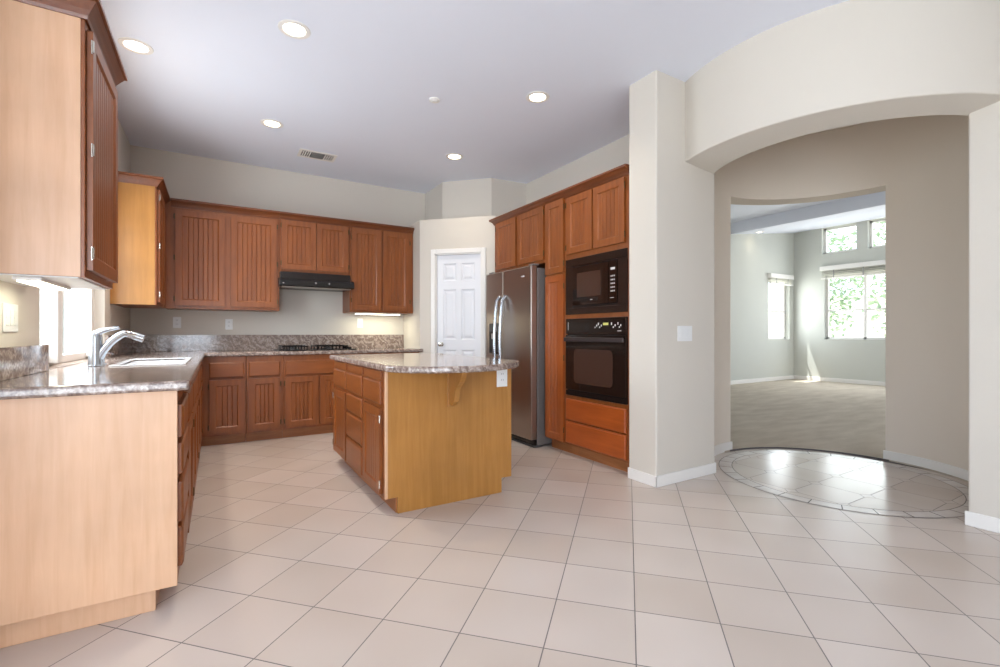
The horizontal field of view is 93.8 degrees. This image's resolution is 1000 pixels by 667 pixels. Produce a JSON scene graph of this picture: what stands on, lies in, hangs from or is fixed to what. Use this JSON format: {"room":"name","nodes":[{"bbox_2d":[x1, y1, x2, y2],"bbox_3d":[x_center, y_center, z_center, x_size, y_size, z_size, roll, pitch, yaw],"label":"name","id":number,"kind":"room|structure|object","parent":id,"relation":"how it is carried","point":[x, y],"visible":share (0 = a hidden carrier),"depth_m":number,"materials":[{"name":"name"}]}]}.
{"room":"kitchen","nodes":[
{"label":"kitchen","id":0,"kind":"room"},
{"bbox_2d":[0,119,129,357],"bbox_3d":[-2.753,-0.443,2.979,0.150,3.085,4.150,0,0,-31],"label":"wall","id":1,"kind":"structure","parent":0,"point":[106,314],"depth_m":2.24,"materials":[{"name":"paint"}]},
{"bbox_2d":[2,303,17,331],"bbox_3d":[-2.035,-0.065,1.947,0.008,0.118,0.160,0,0,-31],"label":"light switch","id":2,"kind":"object","parent":1,"relation":"attached to","point":[9,311],"visible":1,"depth_m":1.93,"materials":[{"name":"white plastic"}]},
{"bbox_2d":[0,345,48,380],"bbox_3d":[-2.012,0.120,1.923,0.021,0.130,0.945,0,0,-31],"label":"backsplash","id":3,"kind":"structure","parent":1,"relation":"attached to","point":[16,361],"depth_m":2.01,"materials":[{"name":"stone"}]},
{"bbox_2d":[0,0,127,289],"bbox_3d":[-1.843,-0.746,1.966,0.354,1.069,0.666,0,0,-31],"label":"upper cabinet","id":4,"kind":"object","parent":1,"relation":"attached to","point":[61,65],"visible":1,"depth_m":1.75,"materials":[{"name":"brown wood"}]},
{"bbox_2d":[12,276,70,290],"bbox_3d":[-1.861,-0.201,1.912,0.080,0.018,0.420,0,0,-31],"label":"light","id":5,"kind":"object","parent":4,"relation":"attached to","point":[40,282],"visible":1,"depth_m":1.83,"materials":[{"name":"white paint"}]},
{"bbox_2d":[17,280,66,290],"bbox_3d":[-1.861,-0.194,1.912,0.060,0.004,0.400,0,0,-31],"label":"diffuser","id":6,"kind":"object","parent":5,"relation":"attached to","point":[46,284],"depth_m":1.87,"materials":[{"name":"beige plastic"}]},
{"bbox_2d":[42,288,93,364],"bbox_3d":[-2.715,-0.532,2.897,0.110,1.435,1.550,0,0,-31],"label":"window","id":7,"kind":"structure","parent":1,"relation":"in","point":[52,300],"depth_m":2.69,"materials":[{"name":"white glass"}]},
{"bbox_2d":[49,358,87,369],"bbox_3d":[-2.706,0.205,2.902,0.151,0.040,1.548,0,0,-31],"label":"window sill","id":8,"kind":"structure","parent":1,"relation":"attached to","point":[64,364],"depth_m":2.89,"materials":[{"name":"stone"}]},
{"bbox_2d":[105,335,132,356],"bbox_3d":[-3.357,0.100,4.141,0.021,0.170,1.232,0,0,-31],"label":"backsplash","id":9,"kind":"structure","parent":1,"relation":"attached to","point":[125,345],"depth_m":4.12,"materials":[{"name":"stone"}]},
{"bbox_2d":[110,171,170,308],"bbox_3d":[-3.166,-0.775,4.149,0.354,1.070,0.738,0,0,-31],"label":"upper cabinet","id":10,"kind":"object","parent":1,"relation":"attached to","point":[142,199],"visible":0.95,"depth_m":3.88,"materials":[{"name":"brown wood"}]},
{"bbox_2d":[403,215,497,357],"bbox_3d":[-0.417,-0.135,5.939,1.235,2.470,1.250,0,0,-31],"label":"wall","id":11,"kind":"structure","parent":0,"point":[464,232],"depth_m":5.63,"materials":[{"name":"paint"}]},
{"bbox_2d":[431,247,485,356],"bbox_3d":[-0.488,0.048,5.568,0.685,2.105,0.146,0,0,14],"label":"door","id":12,"kind":"structure","parent":11,"relation":"in","point":[458,279],"depth_m":5.56,"materials":[{"name":"white paint"}]},
{"bbox_2d":[130,145,793,380],"bbox_3d":[1.642,-0.850,8.041,12.915,3.900,0.210,0,0,-31],"label":"wall","id":13,"kind":"structure","parent":0,"point":[187,177],"depth_m":5.65,"materials":[{"name":"paint"}]},
{"bbox_2d":[173,317,180,327],"bbox_3d":[-3.366,-0.115,4.877,0.070,0.115,0.009,0,0,-31],"label":"power outlet","id":14,"kind":"object","parent":13,"relation":"attached to","point":[176,320],"visible":1,"depth_m":4.88,"materials":[{"name":"white plastic"}]},
{"bbox_2d":[164,198,279,311],"bbox_3d":[-2.895,-0.777,4.925,1.014,1.065,0.405,0,0,-31],"label":"upper cabinet","id":15,"kind":"object","parent":13,"relation":"attached to","point":[219,257],"visible":1,"depth_m":4.76,"materials":[{"name":"brown wood"}]},
{"bbox_2d":[225,319,232,329],"bbox_3d":[-2.965,-0.100,5.120,0.070,0.115,0.009,0,0,-31],"label":"power outlet","id":16,"kind":"object","parent":13,"relation":"attached to","point":[228,322],"visible":1,"depth_m":5.12,"materials":[{"name":"white plastic"}]},
{"bbox_2d":[133,335,403,351],"bbox_3d":[-2.478,0.100,5.407,2.837,0.170,0.021,0,0,-31],"label":"backsplash","id":17,"kind":"structure","parent":13,"relation":"attached to","point":[151,343],"depth_m":5.22,"materials":[{"name":"stone"}]},
{"bbox_2d":[279,211,350,274],"bbox_3d":[-2.145,-0.990,5.380,0.739,0.640,0.405,0,0,-31],"label":"upper cabinet","id":18,"kind":"object","parent":13,"relation":"attached to","point":[307,243],"visible":0.99,"depth_m":5.22,"materials":[{"name":"brown wood"}]},
{"bbox_2d":[278,271,353,291],"bbox_3d":[-2.108,-0.584,5.321,0.775,0.172,0.494,0,0,-31],"label":"range hood","id":19,"kind":"object","parent":18,"relation":"attached to","point":[286,280],"visible":0.98,"depth_m":5.17,"materials":[{"name":"black metal"}]},
{"bbox_2d":[357,318,362,327],"bbox_3d":[-1.750,-0.130,5.856,0.070,0.115,0.009,0,0,-31],"label":"power outlet","id":20,"kind":"object","parent":13,"relation":"attached to","point":[359,321],"visible":1,"depth_m":5.85,"materials":[{"name":"white plastic"}]},
{"bbox_2d":[343,220,413,313],"bbox_3d":[-1.497,-0.780,5.773,0.775,1.060,0.405,0,0,-31],"label":"upper cabinet","id":21,"kind":"object","parent":13,"relation":"attached to","point":[380,255],"visible":0.99,"depth_m":5.61,"materials":[{"name":"brown wood"}]},
{"bbox_2d":[354,313,400,314],"bbox_3d":[-1.501,-0.240,5.755,0.560,0.018,0.080,0,0,-31],"label":"light","id":22,"kind":"object","parent":21,"relation":"attached to","point":[354,313],"visible":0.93,"depth_m":5.72,"materials":[{"name":"white paint"}]},
{"bbox_2d":[768,280,784,338],"bbox_3d":[6.437,-0.555,11.006,0.900,1.370,0.050,0,0,-31],"label":"window","id":23,"kind":"structure","parent":13,"relation":"in","point":[783,286],"depth_m":11.20,"materials":[{"name":"white paint"}]},
{"bbox_2d":[768,273,793,285],"bbox_3d":[6.525,-1.251,10.861,0.980,0.238,0.085,0,0,-31],"label":"window blind","id":24,"kind":"object","parent":23,"relation":"attached to","point":[783,278],"visible":1,"depth_m":10.82,"materials":[{"name":"white paint"}]},
{"bbox_2d":[425,178,525,219],"bbox_3d":[-0.338,-1.637,6.104,0.930,0.535,1.050,0,0,-31],"label":"wall","id":25,"kind":"structure","parent":0,"point":[486,196],"depth_m":5.77,"materials":[{"name":"paint"}]},
{"bbox_2d":[101,0,860,193],"bbox_3d":[0.281,-2.143,1.860,7.910,0.515,9.190,0,0,-31],"label":"ceiling","id":26,"kind":"structure","parent":0,"point":[359,88],"depth_m":3.41,"materials":[{"name":"paint"}]},
{"bbox_2d":[118,37,153,54],"bbox_3d":[-2.387,-1.882,3.069,0.188,0.006,0.188,0,0,-31],"label":"recessed light","id":27,"kind":"object","parent":26,"relation":"in","point":[137,46],"visible":1,"depth_m":3.06,"materials":[{"name":"white paint"}]},
{"bbox_2d":[260,119,282,128],"bbox_3d":[-2.047,-1.882,4.202,0.188,0.006,0.188,0,0,-31],"label":"recessed light","id":28,"kind":"object","parent":26,"relation":"in","point":[270,123],"visible":1,"depth_m":4.19,"materials":[{"name":"white paint"}]},
{"bbox_2d":[278,19,310,38],"bbox_3d":[-1.275,-1.882,2.901,0.188,0.006,0.188,0,0,-31],"label":"recessed light","id":29,"kind":"object","parent":26,"relation":"in","point":[294,29],"visible":1,"depth_m":2.90,"materials":[{"name":"white paint"}]},
{"bbox_2d":[297,148,337,162],"bbox_3d":[-1.933,-1.880,4.949,0.370,0.010,0.230,0,0,-31],"label":"ceiling vent","id":30,"kind":"object","parent":26,"relation":"in","point":[305,153],"visible":1,"depth_m":4.93,"materials":[{"name":"white metal"}]},
{"bbox_2d":[429,97,439,102],"bbox_3d":[-0.528,-1.874,3.770,0.088,0.022,0.088,0,0,-31],"label":"smoke detector","id":31,"kind":"object","parent":26,"relation":"attached to","point":[431,99],"visible":1,"depth_m":3.75,"materials":[{"name":"white paint"}]},
{"bbox_2d":[446,153,462,159],"bbox_3d":[-0.484,-1.882,4.985,0.188,0.006,0.188,0,0,-31],"label":"recessed light","id":32,"kind":"object","parent":26,"relation":"in","point":[452,156],"visible":1,"depth_m":4.97,"materials":[{"name":"white paint"}]},
{"bbox_2d":[526,91,548,102],"bbox_3d":[0.299,-1.882,3.731,0.188,0.006,0.188,0,0,-31],"label":"recessed light","id":33,"kind":"object","parent":26,"relation":"in","point":[536,96],"visible":1,"depth_m":3.73,"materials":[{"name":"white paint"}]},
{"bbox_2d":[0,433,999,666],"bbox_3d":[3.199,1.129,3.693,14.900,0.063,9.400,0,0,-31],"label":"floor","id":34,"kind":"structure","parent":0,"point":[292,559],"depth_m":2.15,"materials":[{"name":"tile"}]},
{"bbox_2d":[0,390,188,647],"bbox_3d":[-1.652,0.662,1.911,0.620,0.875,0.479,0,0,-31],"label":"base cabinet","id":35,"kind":"object","parent":34,"relation":"on","point":[94,499],"visible":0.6,"depth_m":1.72,"materials":[{"name":"brown wood"}]},
{"bbox_2d":[0,335,422,399],"bbox_3d":[-1.509,0.119,3.841,2.869,0.209,3.704,0,0,-31],"label":"countertop","id":36,"kind":"structure","parent":35,"relation":"on","point":[25,373],"depth_m":2.55,"materials":[{"name":"stone"}]},
{"bbox_2d":[87,326,145,366],"bbox_3d":[-2.199,0.072,2.688,0.266,0.225,0.068,0,0,-24],"label":"faucet","id":37,"kind":"object","parent":36,"relation":"on","point":[97,351],"visible":0.99,"depth_m":2.65,"materials":[{"name":"silver metal"}]},
{"bbox_2d":[109,357,191,366],"bbox_3d":[-2.238,0.289,3.046,0.360,0.222,0.800,0,0,-31],"label":"sink","id":38,"kind":"object","parent":36,"relation":"in","point":[160,362],"visible":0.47,"depth_m":3.29,"materials":[{"name":"white ceramic"}]},
{"bbox_2d":[274,344,356,350],"bbox_3d":[-2.079,0.157,5.271,0.800,0.056,0.470,0,0,-31],"label":"cooktop","id":39,"kind":"object","parent":36,"relation":"in","point":[280,347],"visible":1,"depth_m":5.16,"materials":[{"name":"black metal"}]},
{"bbox_2d":[184,384,193,532],"bbox_3d":[-1.905,0.662,2.331,0.624,0.875,0.499,0,0,-31],"label":"base cabinet","id":40,"kind":"object","parent":34,"relation":"on","point":[190,423],"visible":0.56,"depth_m":2.51,"materials":[{"name":"brown wood"}]},
{"bbox_2d":[192,372,198,500],"bbox_3d":[-2.053,0.662,3.085,0.096,0.875,0.939,0,0,-31],"label":"base cabinet","id":41,"kind":"object","parent":34,"relation":"on","point":[195,411],"visible":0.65,"depth_m":3.05,"materials":[{"name":"brown wood"}]},
{"bbox_2d":[198,364,202,456],"bbox_3d":[-2.823,0.662,3.847,0.624,0.875,1.159,0,0,-31],"label":"base cabinet","id":42,"kind":"object","parent":34,"relation":"on","point":[200,387],"visible":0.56,"depth_m":3.95,"materials":[{"name":"brown wood"}]},
{"bbox_2d":[201,356,245,445],"bbox_3d":[-2.859,0.662,4.835,0.385,0.875,0.606,0,0,-31],"label":"base cabinet","id":43,"kind":"object","parent":34,"relation":"on","point":[223,381],"visible":0.98,"depth_m":4.60,"materials":[{"name":"brown wood"}]},
{"bbox_2d":[246,355,282,441],"bbox_3d":[-2.548,0.662,5.024,0.335,0.875,0.606,0,0,-31],"label":"base cabinet","id":44,"kind":"object","parent":34,"relation":"on","point":[264,374],"visible":0.97,"depth_m":4.78,"materials":[{"name":"brown wood"}]},
{"bbox_2d":[282,354,346,437],"bbox_3d":[-2.079,0.662,5.305,0.754,0.875,0.601,0,0,-31],"label":"base cabinet","id":45,"kind":"object","parent":34,"relation":"on","point":[308,380],"visible":0.66,"depth_m":5.00,"materials":[{"name":"brown wood"}]},
{"bbox_2d":[357,352,419,353],"bbox_3d":[-1.435,0.662,5.696,0.749,0.875,0.601,0,0,-31],"label":"base cabinet","id":46,"kind":"object","parent":34,"relation":"on","point":[403,352],"visible":0.02,"depth_m":5.42,"materials":[{"name":"brown wood"}]},
{"bbox_2d":[332,360,510,513],"bbox_3d":[-0.634,0.662,3.568,0.922,0.875,1.640,0,0,-31],"label":"kitchen island","id":47,"kind":"object","parent":34,"relation":"on","point":[417,440],"visible":0.91,"depth_m":3.04,"materials":[{"name":"brown wood"}]},
{"bbox_2d":[330,353,518,373],"bbox_3d":[-0.586,0.204,3.506,0.957,0.039,1.867,0,0,-31],"label":"island countertop","id":48,"kind":"structure","parent":47,"relation":"on","point":[425,363],"depth_m":2.98,"materials":[{"name":"stone"}]},
{"bbox_2d":[497,369,506,386],"bbox_3d":[0.015,0.303,3.236,0.085,0.130,0.009,0,0,-31],"label":"power outlet","id":49,"kind":"object","parent":47,"relation":"attached to","point":[501,374],"visible":0.84,"depth_m":3.23,"materials":[{"name":"white plastic"}]},
{"bbox_2d":[487,263,551,447],"bbox_3d":[0.349,0.211,5.016,0.831,1.773,0.873,0,0,-31],"label":"refrigerator","id":50,"kind":"object","parent":34,"relation":"on","point":[515,297],"visible":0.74,"depth_m":4.62,"materials":[{"name":"silver metal"}]},
{"bbox_2d":[542,190,571,452],"bbox_3d":[0.757,-0.099,4.529,0.650,2.398,0.300,0,0,-31],"label":"tall cabinet","id":51,"kind":"object","parent":34,"relation":"on","point":[555,210],"visible":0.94,"depth_m":4.37,"materials":[{"name":"brown wood"}]},
{"bbox_2d":[562,164,628,471],"bbox_3d":[1.034,-0.099,4.071,0.650,2.398,0.770,0,0,-31],"label":"tall cabinet","id":52,"kind":"object","parent":34,"relation":"on","point":[597,207],"visible":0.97,"depth_m":3.87,"materials":[{"name":"brown wood"}]},
{"bbox_2d":[564,317,627,404],"bbox_3d":[1.000,0.210,4.048,0.572,0.680,0.730,0,0,-31],"label":"oven","id":53,"kind":"object","parent":52,"relation":"in","point":[596,348],"visible":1,"depth_m":3.87,"materials":[{"name":"black metal"}]},
{"bbox_2d":[566,248,627,314],"bbox_3d":[0.959,-0.415,4.029,0.424,0.494,0.740,0,0,-31],"label":"microwave","id":54,"kind":"object","parent":52,"relation":"in","point":[599,287],"visible":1,"depth_m":3.87,"materials":[{"name":"black metal"}]},
{"bbox_2d":[526,135,628,204],"bbox_3d":[0.723,-0.650,5.385,0.140,3.500,3.380,0,0,-31],"label":"wall","id":55,"kind":"structure","parent":0,"point":[615,154],"depth_m":5.01,"materials":[{"name":"paint"}]},
{"bbox_2d":[489,198,544,272],"bbox_3d":[0.414,-0.992,5.094,0.650,0.613,1.018,0,0,-31],"label":"upper cabinet","id":56,"kind":"object","parent":55,"relation":"attached to","point":[519,232],"visible":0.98,"depth_m":4.86,"materials":[{"name":"brown wood"}]},
{"bbox_2d":[629,70,713,475],"bbox_3d":[1.341,-0.403,3.635,0.682,3.005,0.263,0,0,-31],"label":"wall pillar","id":57,"kind":"structure","parent":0,"point":[671,199],"depth_m":3.48,"materials":[{"name":"paint"}]},
{"bbox_2d":[628,463,715,487],"bbox_3d":[1.339,1.059,3.627,0.694,0.082,0.275,0,0,-31],"label":"baseboard","id":58,"kind":"structure","parent":57,"relation":"attached to","point":[691,473],"depth_m":3.47,"materials":[{"name":"white paint"}]},
{"bbox_2d":[677,326,691,340],"bbox_3d":[1.385,0.000,3.503,0.165,0.115,0.008,0,0,-31],"label":"light switch","id":59,"kind":"object","parent":57,"relation":"attached to","point":[684,333],"visible":1,"depth_m":3.49,"materials":[{"name":"white plastic"}]},
{"bbox_2d":[714,162,730,445],"bbox_3d":[1.799,-0.650,4.136,0.306,3.500,1.038,0,0,35],"label":"wall","id":60,"kind":"structure","parent":0,"point":[722,177],"depth_m":4.33,"materials":[{"name":"paint"}]},
{"bbox_2d":[714,441,732,462],"bbox_3d":[1.890,1.058,4.080,0.120,0.085,0.860,0,0,35],"label":"baseboard","id":61,"kind":"structure","parent":60,"relation":"attached to","point":[720,448],"depth_m":4.31,"materials":[{"name":"white paint"}]},
{"bbox_2d":[731,120,884,204],"bbox_3d":[2.817,-1.844,4.444,1.500,1.112,0.442,0,0,16],"label":"wall","id":62,"kind":"structure","parent":0,"point":[846,162],"depth_m":4.41,"materials":[{"name":"paint"}]},
{"bbox_2d":[731,191,884,233],"bbox_3d":[5.798,-2.453,5.240,8.750,0.695,9.250,0,0,-31],"label":"ceiling","id":63,"kind":"structure","parent":0,"point":[799,217],"depth_m":8.88,"materials":[{"name":"paint"}]},
{"bbox_2d":[794,217,884,381],"bbox_3d":[9.484,-0.850,7.387,0.180,3.900,9.100,0,0,-31],"label":"wall","id":64,"kind":"structure","parent":0,"point":[815,355],"depth_m":10.70,"materials":[{"name":"paint"}]},
{"bbox_2d":[824,224,856,253],"bbox_3d":[7.648,-2.105,10.484,0.050,0.590,0.680,0,0,-31],"label":"window","id":65,"kind":"structure","parent":64,"relation":"in","point":[851,225],"depth_m":10.58,"materials":[{"name":"white paint"}]},
{"bbox_2d":[826,271,884,339],"bbox_3d":[8.192,-0.595,9.586,0.050,1.450,2.700,0,0,-31],"label":"window","id":66,"kind":"structure","parent":64,"relation":"in","point":[866,308],"depth_m":10.09,"materials":[{"name":"white paint"}]},
{"bbox_2d":[820,260,884,279],"bbox_3d":[8.047,-1.376,9.497,0.085,0.288,2.800,0,0,-31],"label":"window blind","id":67,"kind":"object","parent":66,"relation":"attached to","point":[877,263],"visible":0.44,"depth_m":10.10,"materials":[{"name":"white paint"}]},
{"bbox_2d":[870,219,884,247],"bbox_3d":[8.099,-2.105,9.740,0.050,0.590,0.660,0,0,-31],"label":"window","id":68,"kind":"structure","parent":64,"relation":"in","point":[880,220],"depth_m":9.98,"materials":[{"name":"white paint"}]},
{"bbox_2d":[685,0,999,173],"bbox_3d":[2.025,-1.581,2.968,1.692,0.649,0.600,0,0,42],"label":"wall curved header","id":69,"kind":"structure","parent":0,"point":[851,62],"depth_m":2.68,"materials":[{"name":"paint"}]},
{"bbox_2d":[725,379,968,482],"bbox_3d":[5.989,1.094,5.309,8.052,0.012,9.070,0,0,-31],"label":"floor","id":70,"kind":"structure","parent":0,"point":[834,417],"depth_m":6.06,"materials":[{"name":"carpet"}]},
{"bbox_2d":[885,115,968,470],"bbox_3d":[3.324,-0.650,3.277,0.577,3.500,1.791,0,0,23],"label":"wall","id":71,"kind":"structure","parent":0,"point":[927,157],"depth_m":3.79,"materials":[{"name":"paint"}]},
{"bbox_2d":[731,375,999,533],"bbox_3d":[5.816,1.050,5.250,8.310,0.100,8.950,0,0,-31],"label":"baseboard","id":72,"kind":"structure","parent":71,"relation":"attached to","point":[879,383],"depth_m":9.86,"materials":[{"name":"white paint"}]},
{"bbox_2d":[883,450,968,480],"bbox_3d":[3.223,1.058,3.319,0.396,0.085,1.482,0,0,23],"label":"baseboard","id":73,"kind":"structure","parent":71,"relation":"attached to","point":[955,471],"depth_m":3.77,"materials":[{"name":"white paint"}]},
{"bbox_2d":[969,101,999,518],"bbox_3d":[3.775,-0.650,1.064,0.180,3.500,3.905,0,0,-31],"label":"wall","id":74,"kind":"structure","parent":0,"point":[984,123],"depth_m":2.63,"materials":[{"name":"paint"}]},
{"label":"outside","id":75,"kind":"structure","parent":0,"visible":0},
{"bbox_2d":[65,350,78,352],"bbox_3d":[7.643,1.350,16.328,90.000,0.100,80.000,0,0,-31],"label":"floor","id":76,"kind":"structure","parent":75,"point":[66,351],"depth_m":33.80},
{"bbox_2d":[40,288,64,353],"bbox_3d":[-7.263,0.000,5.712,0.380,2.600,12.700,0,0,-31],"label":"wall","id":77,"kind":"structure","parent":76,"relation":"on","point":[40,288],"depth_m":11.11,"materials":[{"name":"paint"}]},
{"bbox_2d":[768,293,884,336],"bbox_3d":[14.120,-0.050,15.577,0.380,2.700,24.000,0,0,-31],"label":"wall","id":78,"kind":"structure","parent":76,"relation":"on","point":[774,318],"depth_m":17.26,"materials":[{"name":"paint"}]},
{"bbox_2d":[827,230,863,336],"bbox_3d":[10.427,-1.065,15.205,2.288,4.736,2.354,0,0,-31],"label":"tree","id":79,"kind":"object","parent":76,"relation":"on","point":[840,248],"visible":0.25,"depth_m":14.78,"materials":[{"name":"green plant"}]},
{"bbox_2d":[847,221,884,336],"bbox_3d":[10.789,-1.422,12.374,2.647,5.449,2.643,0,0,-31],"label":"tree","id":80,"kind":"object","parent":76,"relation":"on","point":[876,232],"visible":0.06,"depth_m":12.77,"materials":[{"name":"green plant"}]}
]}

